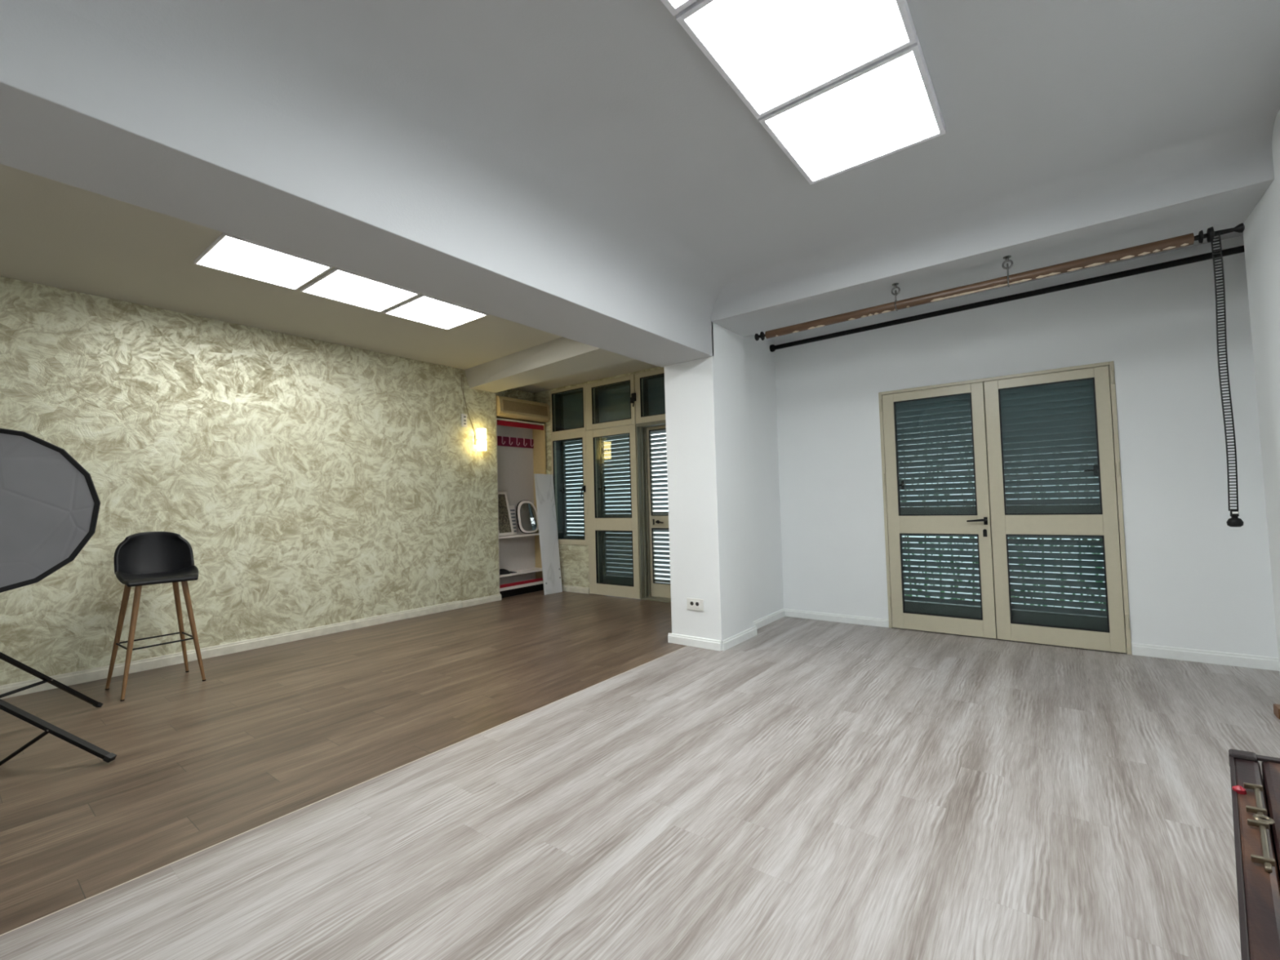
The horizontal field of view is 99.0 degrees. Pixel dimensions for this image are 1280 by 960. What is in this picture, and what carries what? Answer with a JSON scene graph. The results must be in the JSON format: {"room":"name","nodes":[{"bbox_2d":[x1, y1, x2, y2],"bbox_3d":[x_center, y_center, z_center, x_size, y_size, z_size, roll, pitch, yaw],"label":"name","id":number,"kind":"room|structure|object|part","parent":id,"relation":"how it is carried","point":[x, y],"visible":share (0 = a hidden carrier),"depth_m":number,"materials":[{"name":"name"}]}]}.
{"room":"studio","nodes":[
{"label":"studio","id":0,"kind":"room"},
{"bbox_2d":[0,275,499,685],"bbox_3d":[-3.954,0.011,4.724,0.491,3.000,6.300,-3,-3,37],"label":"wall","id":1,"kind":"structure","parent":0,"point":[308,483],"depth_m":4.83,"materials":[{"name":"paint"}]},
{"bbox_2d":[0,593,501,699],"bbox_3d":[-3.644,1.454,4.597,0.026,0.090,6.115,-3,-3,37],"label":"baseboard","id":2,"kind":"structure","parent":1,"relation":"attached to","point":[100,673],"depth_m":4.74,"materials":[{"name":"white wood"}]},
{"bbox_2d":[461,413,466,426],"bbox_3d":[-2.154,-0.731,6.710,0.026,0.165,0.070,-3,-3,37],"label":"remote control","id":3,"kind":"object","parent":1,"relation":"attached to","point":[464,416],"visible":1,"depth_m":6.69,"materials":[{"name":"white plastic"}]},
{"bbox_2d":[461,373,476,435],"bbox_3d":[-2.120,-0.932,6.778,0.015,0.744,0.206,-3,-3,37],"label":"cable","id":4,"kind":"object","parent":1,"relation":"attached to","point":[462,374],"visible":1,"depth_m":6.75,"materials":[{"name":"plastic"}]},
{"bbox_2d":[475,428,486,450],"bbox_3d":[-1.982,-0.503,6.832,0.130,0.270,0.110,-3,-3,37],"label":"wall sconce","id":5,"kind":"object","parent":1,"relation":"attached to","point":[480,439],"visible":1,"depth_m":6.78,"materials":[{"name":"white glass"}]},
{"bbox_3d":[-2.028,-0.501,6.867,0.015,0.120,0.100,-3,-3,37],"label":"plate","id":6,"kind":"part","parent":5,"relation":"part of","materials":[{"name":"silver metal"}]},
{"bbox_3d":[-1.976,-0.576,6.829,0.110,0.125,0.110,-3,-3,37],"label":"lamp shade","id":7,"kind":"part","parent":5,"relation":"part of","materials":[{"name":"white glass"}]},
{"bbox_3d":[-1.972,-0.434,6.823,0.110,0.130,0.110,-3,-3,37],"label":"lamp shade","id":8,"kind":"part","parent":5,"relation":"part of","materials":[{"name":"white glass"}]},
{"bbox_2d":[0,164,562,369],"bbox_3d":[-2.853,-1.560,3.720,3.700,0.200,6.000,-3,-3,37],"label":"ceiling","id":9,"kind":"structure","parent":0,"point":[54,233],"depth_m":3.89,"materials":[{"name":"beige paint"}]},
{"bbox_2d":[193,232,332,290],"bbox_3d":[-2.550,-1.463,3.710,0.613,0.021,0.618,-3,-3,37],"label":"ceiling light panel","id":10,"kind":"object","parent":9,"relation":"attached to","point":[231,254],"visible":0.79,"depth_m":3.67,"materials":[{"name":"white plastic"}]},
{"bbox_2d":[0,0,714,367],"bbox_3d":[-1.288,-1.346,2.482,0.525,0.609,5.541,-3,-3,37],"label":"ceiling beam","id":11,"kind":"structure","parent":9,"relation":"attached to","point":[85,105],"depth_m":2.07,"materials":[{"name":"paint"}]},
{"bbox_2d":[300,266,419,312],"bbox_3d":[-2.156,-1.454,4.224,0.613,0.021,0.622,-3,-3,37],"label":"ceiling light panel","id":12,"kind":"object","parent":9,"relation":"attached to","point":[340,285],"visible":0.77,"depth_m":4.19,"materials":[{"name":"white plastic"}]},
{"bbox_2d":[383,293,488,329],"bbox_3d":[-1.762,-1.445,4.739,0.613,0.021,0.618,-3,-3,37],"label":"ceiling light panel","id":13,"kind":"object","parent":9,"relation":"attached to","point":[423,308],"visible":0.83,"depth_m":4.71,"materials":[{"name":"white plastic"}]},
{"bbox_2d":[464,337,634,392],"bbox_3d":[-0.908,-1.367,5.929,3.127,0.322,0.629,-3,-3,39],"label":"ceiling beam","id":14,"kind":"structure","parent":9,"relation":"attached to","point":[561,357],"depth_m":5.98,"materials":[{"name":"beige paint"}]},
{"bbox_2d":[495,389,533,401],"bbox_3d":[-1.867,0.071,7.791,0.280,3.000,1.210,-3,-3,37],"label":"wall","id":15,"kind":"structure","parent":0,"point":[513,393],"depth_m":7.80,"materials":[{"name":"paint"}]},
{"bbox_2d":[495,395,550,423],"bbox_3d":[-1.689,-0.964,7.553,0.375,0.270,0.882,-3,-3,37],"label":"air conditioner","id":16,"kind":"object","parent":15,"relation":"attached to","point":[508,408],"visible":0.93,"depth_m":7.41,"materials":[{"name":"plastic"}]},
{"bbox_3d":[-1.552,-0.977,7.448,0.029,0.140,0.782,-3,-3,37],"label":"panel","id":17,"kind":"part","parent":16,"relation":"part of","materials":[{"name":"plastic"}]},
{"bbox_2d":[561,585,589,594],"bbox_3d":[-0.941,1.496,7.508,0.665,0.080,0.017,-3,-3,37],"label":"baseboard","id":18,"kind":"structure","parent":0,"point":[565,588],"depth_m":7.45,"materials":[{"name":"beige wood"}]},
{"bbox_2d":[511,359,657,393],"bbox_3d":[-0.534,-1.486,6.667,3.800,0.250,1.500,-3,-3,37],"label":"ceiling","id":19,"kind":"structure","parent":0,"point":[633,366],"depth_m":7.06,"materials":[{"name":"beige paint"}]},
{"bbox_2d":[0,590,1279,959],"bbox_3d":[-0.738,1.406,2.970,7.700,0.100,7.460,-3,-3,37],"label":"floor","id":20,"kind":"structure","parent":0,"point":[801,788],"depth_m":2.25,"materials":[{"name":"grey laminate"}]},
{"bbox_2d":[0,428,116,765],"bbox_3d":[-3.462,0.565,2.587,1.162,1.690,1.502,-3,-3,37],"label":"softbox","id":21,"kind":"object","parent":20,"relation":"on","point":[50,504],"visible":1,"depth_m":2.90,"materials":[{"name":"grey fabric"}]},
{"bbox_3d":[-3.473,1.060,3.087,0.031,0.731,0.823,-2,-2,3],"label":"leg","id":22,"kind":"part","parent":21,"relation":"part of","materials":[{"name":"black metal"}]},
{"bbox_3d":[-3.057,1.153,2.697,0.882,0.493,0.033,-1,-2,-3],"label":"leg","id":23,"kind":"part","parent":21,"relation":"part of","materials":[{"name":"black metal"}]},
{"bbox_2d":[105,531,205,701],"bbox_3d":[-3.474,0.922,3.932,0.499,1.091,0.480,-3,-3,37],"label":"bar stool","id":24,"kind":"object","parent":20,"relation":"on","point":[150,557],"visible":1,"depth_m":3.97,"materials":[{"name":"brown wood"}]},
{"bbox_3d":[-3.692,1.092,3.873,0.146,0.750,0.037,-1,-2,-21],"label":"leg","id":25,"kind":"part","parent":24,"relation":"part of","materials":[{"name":"brown wood"}]},
{"bbox_3d":[-3.427,1.078,3.688,0.036,0.751,0.166,-1,-2,-12],"label":"leg","id":26,"kind":"part","parent":24,"relation":"part of","materials":[{"name":"brown wood"}]},
{"bbox_3d":[-3.485,0.553,3.954,0.480,0.352,0.445,-3,-3,40],"label":"seat","id":27,"kind":"part","parent":24,"relation":"part of","materials":[{"name":"black leather"}]},
{"bbox_3d":[-3.500,1.098,4.160,0.037,0.751,0.155,-1,-2,-6],"label":"leg","id":28,"kind":"part","parent":24,"relation":"part of","materials":[{"name":"brown wood"}]},
{"bbox_3d":[-3.249,1.084,3.977,0.152,0.751,0.037,-1,-2,-22],"label":"leg","id":29,"kind":"part","parent":24,"relation":"part of","materials":[{"name":"brown wood"}]},
{"bbox_2d":[0,645,687,936],"bbox_3d":[-1.268,1.350,2.394,0.005,0.005,5.500,-3,-3,37],"label":"floor strip","id":30,"kind":"object","parent":20,"relation":"on","point":[686,646],"visible":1,"depth_m":2.12,"materials":[{"name":"beige wood"}]},
{"bbox_2d":[496,417,546,598],"bbox_3d":[-1.697,0.377,7.529,0.260,2.360,0.883,-3,-3,37],"label":"shelf unit","id":31,"kind":"object","parent":20,"relation":"on","point":[519,553],"depth_m":7.67,"materials":[{"name":"wood"}]},
{"bbox_3d":[-1.956,0.371,7.190,0.260,2.360,0.030,-3,-3,37],"label":"panel","id":32,"kind":"part","parent":31,"relation":"part of","materials":[{"name":"white wood"}]},
{"bbox_2d":[497,491,514,536],"bbox_3d":[-1.852,0.449,7.338,0.149,0.589,0.300,-3,-3,32],"label":"picture frame","id":33,"kind":"object","parent":31,"relation":"on","point":[505,524],"visible":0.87,"depth_m":7.37,"materials":[{"name":"wood"}]},
{"bbox_3d":[-1.793,1.212,7.292,0.171,0.068,0.302,-3,-3,37],"label":"cap","id":34,"kind":"part","parent":31,"relation":"part of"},
{"bbox_2d":[509,505,516,534],"bbox_3d":[-1.764,0.552,7.553,0.048,0.398,0.120,-3,-3,37],"label":"card","id":35,"kind":"object","parent":31,"relation":"on","point":[512,508],"visible":0.66,"depth_m":7.57,"materials":[{"name":"white paper"}]},
{"bbox_2d":[497,435,533,448],"bbox_3d":[-1.739,-0.537,7.678,0.068,0.143,0.668,-3,-3,37],"label":"coat hook rack","id":36,"kind":"object","parent":31,"relation":"attached to","point":[524,442],"visible":0.93,"depth_m":7.68,"materials":[{"name":"red wood"}]},
{"bbox_3d":[-1.795,0.332,7.609,0.012,2.260,0.831,-3,-3,37],"label":"panel","id":37,"kind":"part","parent":31,"relation":"part of","materials":[{"name":"white wood"}]},
{"bbox_3d":[-1.679,0.762,7.513,0.248,0.024,0.831,-3,-3,37],"label":"shelf","id":38,"kind":"part","parent":31,"relation":"part of","materials":[{"name":"white wood"}]},
{"bbox_3d":[-1.723,-0.795,7.574,0.246,0.015,0.831,-3,-3,37],"label":"panel","id":39,"kind":"part","parent":31,"relation":"part of","materials":[{"name":"wood"}]},
{"bbox_3d":[-1.666,1.264,7.494,0.248,0.026,0.831,-3,-3,37],"label":"shelf","id":40,"kind":"part","parent":31,"relation":"part of","materials":[{"name":"white wood"}]},
{"bbox_3d":[-1.661,1.435,7.487,0.248,0.040,0.831,-3,-3,37],"label":"shelf","id":41,"kind":"part","parent":31,"relation":"part of","materials":[{"name":"white wood"}]},
{"bbox_2d":[516,500,538,533],"bbox_3d":[-1.572,0.515,7.655,0.114,0.463,0.360,-3,-3,37],"label":"mirror","id":42,"kind":"object","parent":31,"relation":"on","point":[526,512],"visible":0.95,"depth_m":7.64,"materials":[{"name":"white mirror"}]},
{"bbox_2d":[520,502,537,531],"bbox_3d":[-1.563,0.517,7.647,0.085,0.392,0.270,-3,-3,37],"label":"mirror glass","id":43,"kind":"object","parent":42,"relation":"attached to","point":[528,512],"depth_m":7.65,"materials":[{"name":"white"}]},
{"bbox_3d":[-1.436,0.383,7.871,0.260,2.360,0.022,-3,-3,37],"label":"panel","id":44,"kind":"part","parent":31,"relation":"part of","materials":[{"name":"wood"}]},
{"bbox_2d":[533,473,562,595],"bbox_3d":[-1.257,0.726,7.523,0.296,1.639,0.258,0,-3,-39],"label":"leaning board","id":45,"kind":"object","parent":20,"relation":"on","point":[544,483],"visible":1,"depth_m":7.51,"materials":[{"name":"wood"}]},
{"bbox_2d":[1228,748,1279,959],"bbox_3d":[1.400,0.962,0.985,1.166,0.516,0.428,1,-3,-44],"label":"trunk","id":46,"kind":"object","parent":20,"relation":"on","point":[1255,796],"visible":1,"depth_m":1.08,"materials":[{"name":"brown leather"}]},
{"bbox_2d":[1273,703,1279,719],"bbox_3d":[3.348,1.211,2.851,0.042,0.055,0.090,-3,-3,37],"label":"wood block","id":47,"kind":"object","parent":20,"relation":"on","point":[1276,707],"visible":1,"depth_m":2.86,"materials":[{"name":"brown wood"}]},
{"bbox_2d":[664,322,753,640],"bbox_3d":[0.602,-0.111,4.831,0.485,3.000,0.580,-3,-3,37],"label":"wall column","id":48,"kind":"structure","parent":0,"point":[708,500],"depth_m":4.61,"materials":[{"name":"white paint"}]},
{"bbox_2d":[667,632,721,651],"bbox_3d":[0.447,1.344,4.548,0.511,0.080,0.018,-3,-3,37],"label":"baseboard","id":49,"kind":"structure","parent":48,"relation":"attached to","point":[701,642],"depth_m":4.53,"materials":[{"name":"white wood"}]},
{"bbox_2d":[686,597,703,611],"bbox_3d":[0.458,1.035,4.545,0.159,0.097,0.018,-3,-3,37],"label":"wall socket","id":50,"kind":"object","parent":48,"relation":"attached to","point":[695,604],"visible":1,"depth_m":4.54,"materials":[{"name":"white plastic"}]},
{"bbox_2d":[721,626,757,650],"bbox_3d":[0.851,1.336,4.633,0.018,0.080,0.612,-3,-3,37],"label":"baseboard","id":51,"kind":"structure","parent":48,"relation":"attached to","point":[741,637],"depth_m":4.60,"materials":[{"name":"white wood"}]},
{"bbox_2d":[743,332,783,621],"bbox_3d":[1.102,-0.097,5.543,0.374,3.000,1.179,-3,-3,37],"label":"wall","id":52,"kind":"structure","parent":0,"point":[767,590],"depth_m":5.37,"materials":[{"name":"white paint"}]},
{"bbox_2d":[305,0,1279,276],"bbox_3d":[0.262,-1.762,1.216,3.700,0.160,5.800,-3,-3,37],"label":"ceiling","id":53,"kind":"structure","parent":0,"point":[618,95],"depth_m":2.36,"materials":[{"name":"paint"}]},
{"bbox_2d":[48,0,730,320],"bbox_3d":[-0.988,-1.478,2.237,0.260,0.260,5.511,-3,-3,37],"label":"cove","id":54,"kind":"object","parent":53,"relation":"attached to","point":[291,58],"visible":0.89,"depth_m":2.26,"materials":[{"name":"paint"}]},
{"bbox_2d":[660,0,697,16],"bbox_3d":[0.176,-1.650,1.450,0.644,0.042,0.644,-3,-3,37],"label":"ceiling light panel","id":55,"kind":"object","parent":53,"relation":"attached to","point":[674,6],"visible":1,"depth_m":1.86,"materials":[{"name":"white plastic"}]},
{"bbox_2d":[669,0,685,7],"bbox_3d":[0.176,-1.637,1.450,0.600,0.008,0.600,-3,-3,37],"label":"diffuser","id":56,"kind":"object","parent":55,"relation":"attached to","point":[673,3],"depth_m":1.85,"materials":[{"name":"white plastic"}]},
{"bbox_2d":[675,0,916,119],"bbox_3d":[0.578,-1.641,1.975,0.644,0.042,0.650,-3,-3,37],"label":"ceiling light panel","id":57,"kind":"object","parent":53,"relation":"attached to","point":[773,54],"visible":0.87,"depth_m":2.02,"materials":[{"name":"white plastic"}]},
{"bbox_2d":[758,35,945,184],"bbox_3d":[0.979,-1.632,2.500,0.644,0.042,0.644,-3,-3,37],"label":"ceiling light panel","id":58,"kind":"object","parent":53,"relation":"attached to","point":[890,105],"visible":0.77,"depth_m":2.45,"materials":[{"name":"white plastic"}]},
{"bbox_2d":[715,111,1278,304],"bbox_3d":[1.769,-1.570,3.517,3.093,0.130,0.130,-3,-3,37],"label":"cove","id":59,"kind":"object","parent":53,"relation":"attached to","point":[1252,138],"visible":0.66,"depth_m":3.17,"materials":[{"name":"paint"}]},
{"bbox_2d":[533,235,1278,657],"bbox_3d":[1.402,-0.092,5.883,7.300,3.000,0.275,-3,-3,37],"label":"wall","id":60,"kind":"structure","parent":0,"point":[1196,580],"depth_m":4.05,"materials":[{"name":"white paint"}]},
{"bbox_2d":[550,384,586,435],"bbox_3d":[-0.938,-0.967,7.686,0.677,0.635,0.237,-3,-3,37],"label":"window","id":61,"kind":"structure","parent":60,"relation":"in","point":[567,405],"depth_m":7.78,"materials":[{"name":"beige paint"}]},
{"bbox_3d":[-0.917,-0.967,7.713,0.677,0.635,0.170,-3,-3,37],"label":"shutter frame","id":62,"kind":"part","parent":61,"relation":"part of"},
{"bbox_2d":[560,390,582,430],"bbox_3d":[-0.895,-0.965,7.746,0.632,0.592,0.040,-3,-3,37],"label":"shutter","id":63,"kind":"object","parent":61,"relation":"attached to","point":[571,402],"depth_m":7.80,"materials":[{"name":"grey glass"}]},
{"bbox_2d":[551,431,588,545],"bbox_3d":[-0.932,0.122,7.624,0.682,1.545,0.299,-3,-3,37],"label":"window","id":64,"kind":"structure","parent":60,"relation":"in","point":[559,442],"depth_m":7.76,"materials":[{"name":"beige paint"}]},
{"bbox_3d":[-0.890,0.122,7.673,0.670,1.545,0.170,-3,-3,37],"label":"shutter frame","id":65,"kind":"part","parent":64,"relation":"part of","materials":[{"name":"metal"}]},
{"bbox_2d":[560,438,584,538],"bbox_3d":[-0.866,0.125,7.705,0.620,1.510,0.040,-3,-3,37],"label":"shutter","id":66,"kind":"object","parent":64,"relation":"attached to","point":[564,444],"depth_m":7.78,"materials":[{"name":"grey plastic"}]},
{"bbox_3d":[-0.761,0.149,7.346,0.067,0.151,0.036,0,-3,-35],"label":"handle","id":67,"kind":"part","parent":64,"relation":"part of","materials":[{"name":"black metal"}]},
{"bbox_2d":[585,373,635,431],"bbox_3d":[-0.333,-1.002,7.199,0.870,0.635,0.278,-3,-3,37],"label":"window","id":68,"kind":"structure","parent":60,"relation":"in","point":[611,402],"depth_m":7.29,"materials":[{"name":"beige paint"}]},
{"bbox_2d":[595,381,629,422],"bbox_3d":[-0.288,-0.999,7.283,0.800,0.592,0.040,-3,-3,37],"label":"shutter","id":69,"kind":"object","parent":68,"relation":"attached to","point":[611,402],"depth_m":7.34,"materials":[{"name":"black glass"}]},
{"bbox_2d":[585,424,640,599],"bbox_3d":[-0.300,0.409,7.164,0.859,2.190,0.254,-3,-3,37],"label":"door","id":70,"kind":"structure","parent":60,"relation":"in","point":[605,526],"depth_m":7.24,"materials":[{"name":"beige paint"}]},
{"bbox_3d":[-0.275,0.410,7.197,0.858,2.190,0.170,-3,-3,37],"label":"shutter frame","id":71,"kind":"part","parent":70,"relation":"part of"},
{"bbox_2d":[599,434,633,585],"bbox_3d":[-0.230,0.404,7.213,0.720,2.140,0.040,-3,-3,37],"label":"shutter","id":72,"kind":"object","parent":60,"relation":"attached to","point":[606,557],"depth_m":7.28,"materials":[{"name":"grey metal"}]},
{"bbox_2d":[634,367,665,423],"bbox_3d":[0.356,-1.041,6.698,0.875,0.635,0.237,-3,-3,37],"label":"window","id":73,"kind":"structure","parent":60,"relation":"in","point":[650,402],"depth_m":6.86,"materials":[{"name":"beige paint"}]},
{"bbox_3d":[0.376,-1.040,6.725,0.875,0.635,0.170,-3,-3,37],"label":"shutter frame","id":74,"kind":"part","parent":73,"relation":"part of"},
{"bbox_2d":[644,374,664,415],"bbox_3d":[0.398,-1.038,6.758,0.830,0.592,0.040,-3,-3,37],"label":"window pane","id":75,"kind":"object","parent":73,"relation":"attached to","point":[654,387],"depth_m":6.92,"materials":[{"name":"black glass"}]},
{"bbox_2d":[635,419,671,603],"bbox_3d":[0.399,0.370,6.654,0.870,2.190,0.255,-3,-3,37],"label":"door","id":76,"kind":"structure","parent":60,"relation":"in","point":[650,522],"depth_m":6.85,"materials":[{"name":"beige paint"}]},
{"bbox_3d":[0.223,0.521,6.799,0.181,0.070,0.055,-3,-3,37],"label":"handle","id":77,"kind":"part","parent":76,"relation":"part of","materials":[{"name":"black metal"}]},
{"bbox_2d":[753,608,785,629],"bbox_3d":[1.226,1.351,5.275,0.017,0.080,0.864,-3,-3,37],"label":"baseboard","id":78,"kind":"structure","parent":60,"relation":"attached to","point":[774,616],"depth_m":5.31,"materials":[{"name":"white wood"}]},
{"bbox_2d":[785,608,888,627],"bbox_3d":[1.883,1.336,5.306,0.993,0.076,0.017,-3,-3,37],"label":"baseboard","id":79,"kind":"structure","parent":60,"relation":"attached to","point":[871,621],"depth_m":5.27,"materials":[{"name":"white wood"}]},
{"bbox_2d":[895,405,981,618],"bbox_3d":[2.664,0.255,4.883,0.715,2.100,0.040,-3,-3,37],"label":"shutter","id":80,"kind":"object","parent":60,"relation":"attached to","point":[913,503],"depth_m":4.88,"materials":[{"name":"grey plastic"}]},
{"bbox_2d":[754,222,1244,527],"bbox_3d":[2.036,-0.487,3.592,2.712,1.569,0.080,-3,-3,37],"label":"roller","id":81,"kind":"object","parent":60,"relation":"attached to","point":[1188,239],"visible":1,"depth_m":3.10,"materials":[{"name":"brown metal"}]},
{"bbox_3d":[3.029,-0.562,2.834,0.038,1.445,0.035,-3,-3,37],"label":"pull chain","id":82,"kind":"part","parent":81,"relation":"part of","materials":[{"name":"black metal"}]},
{"bbox_2d":[878,360,1131,654],"bbox_3d":[2.953,0.233,4.601,1.657,2.166,0.298,-3,-3,37],"label":"door","id":83,"kind":"structure","parent":60,"relation":"in","point":[1076,406],"depth_m":4.50,"materials":[{"name":"beige paint"}]},
{"bbox_3d":[2.809,0.342,4.559,0.146,0.063,0.060,-3,-3,37],"label":"handle","id":84,"kind":"part","parent":83,"relation":"part of","materials":[{"name":"black metal"}]},
{"bbox_3d":[2.867,0.439,4.543,0.028,0.064,0.012,-3,-3,37],"label":"lock plate","id":85,"kind":"part","parent":83,"relation":"part of","materials":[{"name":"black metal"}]},
{"bbox_3d":[2.995,0.234,4.656,1.657,2.166,0.160,-3,-3,37],"label":"shutter frame","id":86,"kind":"part","parent":83,"relation":"part of","materials":[{"name":"beige metal"}]},
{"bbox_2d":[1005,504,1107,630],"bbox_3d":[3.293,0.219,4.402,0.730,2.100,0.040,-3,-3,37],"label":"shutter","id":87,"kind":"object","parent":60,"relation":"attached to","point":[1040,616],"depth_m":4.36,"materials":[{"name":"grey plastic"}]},
{"bbox_2d":[1131,642,1279,671],"bbox_3d":[3.884,1.217,3.778,0.726,0.085,0.017,-3,-3,37],"label":"baseboard","id":88,"kind":"structure","parent":60,"relation":"attached to","point":[1268,663],"depth_m":3.76,"materials":[{"name":"white wood"}]},
{"bbox_2d":[861,226,1243,318],"bbox_3d":[2.561,-1.687,4.303,3.800,0.200,1.500,-3,-3,37],"label":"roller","id":89,"kind":"structure","parent":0,"point":[1233,234],"depth_m":3.93,"materials":[{"name":"paint"}]},
{"bbox_2d":[711,152,1274,337],"bbox_3d":[2.002,-1.531,3.785,3.174,0.321,0.580,-3,-3,37],"label":"ceiling beam","id":90,"kind":"structure","parent":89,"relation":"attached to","point":[1224,197],"depth_m":3.33,"materials":[{"name":"paint"}]},
{"bbox_2d":[891,283,900,311],"bbox_3d":[1.780,-1.268,3.802,0.063,0.190,0.050,-1,-2,-15],"label":"hook","id":91,"kind":"object","parent":90,"relation":"attached to","point":[895,285],"visible":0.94,"depth_m":3.79,"materials":[{"name":"metal"}]},
{"bbox_2d":[1001,255,1013,287],"bbox_3d":[2.294,-1.298,3.409,0.063,0.190,0.050,-1,-2,-15],"label":"hook","id":92,"kind":"object","parent":90,"relation":"attached to","point":[1006,257],"visible":0.95,"depth_m":3.40,"materials":[{"name":"metal"}]},
{"bbox_2d":[1243,109,1279,671],"bbox_3d":[1.779,-0.311,0.465,0.512,3.000,6.091,-3,-3,37],"label":"wall","id":93,"kind":"structure","parent":0,"point":[1261,233],"depth_m":2.86,"materials":[{"name":"white paint"}]},
{"bbox_3d":[4.068,-0.266,3.284,0.300,3.000,1.169,-3,-3,37],"label":"wall","id":94,"kind":"structure","parent":0,"visible":0},
{"bbox_2d":[769,244,1244,351],"bbox_3d":[2.703,-1.450,4.631,3.395,0.099,0.076,-3,-3,37],"label":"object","id":95,"kind":"object","parent":94,"relation":"attached to","point":[1233,251],"visible":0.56,"depth_m":4.33,"materials":[{"name":"black metal"}]},
{"bbox_2d":[769,344,775,351],"bbox_3d":[1.373,-1.362,5.647,0.045,0.075,0.076,-3,-3,37],"label":"end cap","id":96,"kind":"object","parent":95,"relation":"on","point":[772,347],"depth_m":5.62,"materials":[{"name":"black metal"}]},
{"label":"outside","id":97,"kind":"structure","parent":0,"visible":0},
{"bbox_2d":[606,536,1106,617],"bbox_3d":[4.234,1.614,10.369,22.000,0.100,10.340,-3,-3,37],"label":"ground","id":98,"kind":"structure","parent":97,"point":[654,536],"depth_m":9.02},
{"bbox_2d":[901,416,1106,610],"bbox_3d":[3.816,0.006,5.898,4.160,2.792,1.246,-3,-3,39],"label":"hedge","id":99,"kind":"object","parent":98,"relation":"on","point":[964,416],"visible":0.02,"depth_m":5.99,"materials":[{"name":"green plant"}]}
]}

